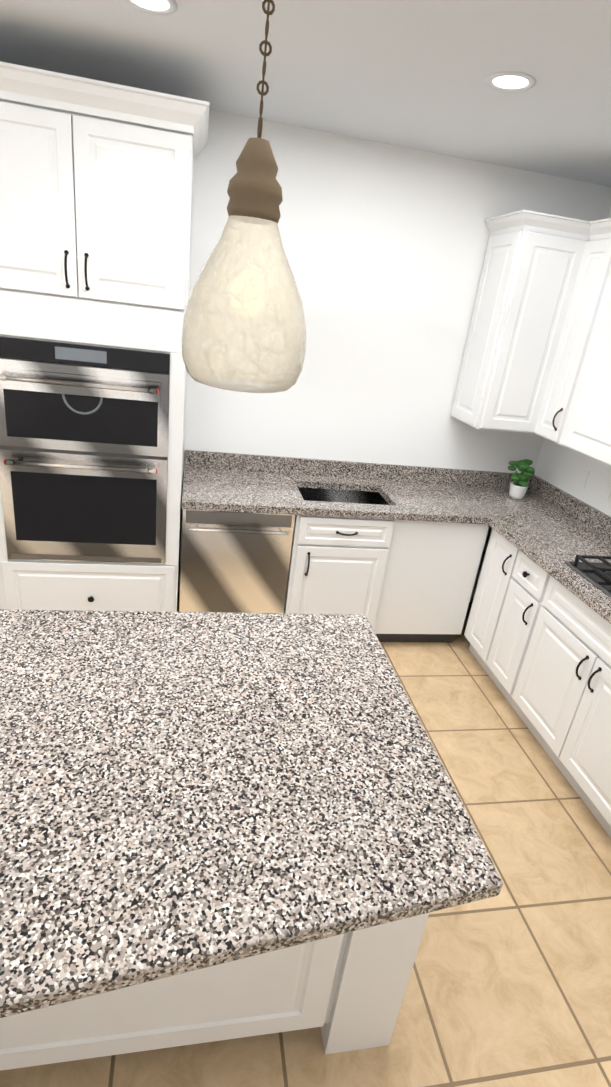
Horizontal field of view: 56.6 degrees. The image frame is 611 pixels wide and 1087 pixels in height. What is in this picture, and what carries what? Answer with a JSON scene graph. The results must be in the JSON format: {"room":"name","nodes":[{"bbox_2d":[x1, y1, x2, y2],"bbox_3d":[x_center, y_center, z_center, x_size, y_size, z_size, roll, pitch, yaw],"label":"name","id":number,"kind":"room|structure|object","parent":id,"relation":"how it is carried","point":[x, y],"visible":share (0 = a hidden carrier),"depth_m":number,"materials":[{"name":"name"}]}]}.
{"room":"kitchen","nodes":[
{"label":"kitchen","id":0,"kind":"room"},
{"bbox_2d":[0,602,610,1086],"bbox_3d":[-0.657,1.654,0.988,11.100,0.100,6.900,2,23,-12],"label":"floor","id":1,"kind":"structure","parent":0,"point":[510,986],"depth_m":1.87,"materials":[{"name":"tile"}]},
{"bbox_2d":[0,61,209,611],"bbox_3d":[-1.091,-0.703,2.933,1.032,2.600,0.707,2,23,-12],"label":"tall cabinet","id":2,"kind":"object","parent":1,"relation":"on","point":[96,188],"visible":0.98,"depth_m":2.55,"materials":[{"name":"white wood"}]},
{"bbox_2d":[179,509,294,612],"bbox_3d":[-0.442,0.119,3.423,0.605,0.868,0.656,2,23,-12],"label":"dishwasher","id":3,"kind":"object","parent":1,"relation":"on","point":[234,562],"visible":0.67,"depth_m":3.13,"materials":[{"name":"grey metal"}]},
{"bbox_2d":[0,609,502,1070],"bbox_3d":[-0.667,0.889,1.481,1.920,0.915,1.304,2,23,-12],"label":"kitchen island","id":4,"kind":"object","parent":1,"relation":"on","point":[216,826],"visible":1,"depth_m":1.32,"materials":[{"name":"white"}]},
{"bbox_2d":[284,515,488,641],"bbox_3d":[0.418,0.145,3.616,1.148,0.873,0.673,2,23,-12],"label":"base cabinet","id":5,"kind":"object","parent":1,"relation":"on","point":[401,581],"visible":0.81,"depth_m":3.32,"materials":[{"name":"white wood"}]},
{"bbox_2d":[182,450,493,523],"bbox_3d":[0.150,-0.341,3.363,1.710,0.145,0.646,2,23,-12],"label":"countertop","id":6,"kind":"structure","parent":5,"relation":"on","point":[213,481],"depth_m":3.46,"materials":[{"name":"grey stone"}]},
{"bbox_2d":[298,487,388,504],"bbox_3d":[0.214,-0.184,3.431,0.566,0.178,0.376,2,23,-12],"label":"sink basin","id":7,"kind":"object","parent":6,"relation":"in","point":[335,495],"visible":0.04,"depth_m":3.58,"materials":[{"name":"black metal"}]},
{"bbox_2d":[464,528,515,668],"bbox_3d":[1.354,0.359,3.393,0.606,0.872,0.330,2,23,-12],"label":"base cabinet","id":8,"kind":"object","parent":1,"relation":"on","point":[496,569],"depth_m":3.30,"materials":[{"name":"white wood"}]},
{"bbox_2d":[484,548,547,700],"bbox_3d":[1.407,0.485,3.112,0.606,0.872,0.295,2,23,-12],"label":"base cabinet","id":9,"kind":"object","parent":1,"relation":"on","point":[526,583],"depth_m":3.03,"materials":[{"name":"white wood"}]},
{"bbox_2d":[508,574,610,837],"bbox_3d":[1.509,0.727,2.573,0.606,0.872,0.903,2,23,-12],"label":"base cabinet","id":10,"kind":"object","parent":1,"relation":"on","point":[538,637],"depth_m":2.57,"materials":[{"name":"white wood"}]},
{"bbox_2d":[450,469,610,623],"bbox_3d":[1.507,0.149,2.618,0.636,0.145,2.842,2,23,-12],"label":"countertop","id":11,"kind":"structure","parent":10,"relation":"on","point":[548,528],"depth_m":3.22,"materials":[{"name":"grey stone"}]},
{"bbox_2d":[508,459,534,499],"bbox_3d":[1.391,-0.417,3.671,0.166,0.252,0.164,2,23,-12],"label":"potted plant","id":12,"kind":"object","parent":11,"relation":"on","point":[519,485],"visible":1,"depth_m":3.64,"materials":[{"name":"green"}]},
{"bbox_2d":[564,555,610,596],"bbox_3d":[1.571,0.260,2.379,0.485,0.058,0.910,2,23,-12],"label":"cooktop","id":13,"kind":"object","parent":11,"relation":"in","point":[597,574],"visible":1,"depth_m":2.63,"materials":[{"name":"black metal"}]},
{"bbox_2d":[0,0,610,186],"bbox_3d":[-0.326,-0.942,-0.113,11.100,0.100,6.900,2,23,-12],"label":"ceiling","id":14,"kind":"structure","parent":0,"point":[413,74],"depth_m":2.12,"materials":[{"name":"white paint"}]},
{"bbox_2d":[124,0,177,14],"bbox_3d":[-0.494,-1.713,1.789,0.175,0.005,0.175,-9,28,-33],"label":"recessed light","id":15,"kind":"object","parent":14,"relation":"in","point":[158,7],"depth_m":1.82,"materials":[{"name":"white paint"}]},
{"bbox_2d":[181,0,306,392],"bbox_3d":[-0.058,-0.721,0.821,0.214,0.964,0.214,2,23,-12],"label":"pendant light","id":16,"kind":"object","parent":14,"relation":"hanging from","point":[254,190],"visible":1,"depth_m":0.89,"materials":[{"name":"beige glass"}]},
{"bbox_2d":[486,72,535,91],"bbox_3d":[0.739,-1.663,2.044,0.175,0.005,0.175,0,24,-17],"label":"recessed light","id":17,"kind":"object","parent":14,"relation":"in","point":[510,81],"depth_m":2.04,"materials":[{"name":"white paint"}]},
{"bbox_2d":[179,110,610,601],"bbox_3d":[-2.324,-0.982,3.039,8.300,2.740,0.120,2,23,-12],"label":"wall","id":18,"kind":"structure","parent":0,"point":[384,246],"depth_m":3.28,"materials":[{"name":"white paint"}]},
{"bbox_2d":[534,206,610,516],"bbox_3d":[1.930,-0.223,2.531,0.120,2.740,2.850,2,23,-12],"label":"wall","id":19,"kind":"structure","parent":0,"point":[559,466],"depth_m":3.53,"materials":[{"name":"white paint"}]},
{"bbox_2d":[451,210,610,465],"bbox_3d":[1.427,-1.062,2.937,0.758,1.108,1.264,2,23,-12],"label":"upper cabinet","id":20,"kind":"object","parent":19,"relation":"attached to","point":[536,360],"visible":1,"depth_m":3.07,"materials":[{"name":"white wood"}]},
{"bbox_2d":[577,468,589,488],"bbox_3d":[1.683,-0.395,3.436,0.007,0.115,0.070,2,23,-12],"label":"electrical outlet plate","id":21,"kind":"object","parent":19,"relation":"attached to","point":[584,474],"depth_m":3.43,"materials":[{"name":"white plastic"}]},
{"bbox_2d":[600,479,610,500],"bbox_3d":[1.721,-0.306,3.238,0.007,0.115,0.070,2,23,-12],"label":"electrical outlet plate","id":22,"kind":"object","parent":19,"relation":"attached to","point":[606,489],"depth_m":3.24,"materials":[{"name":"white plastic"}]}
]}

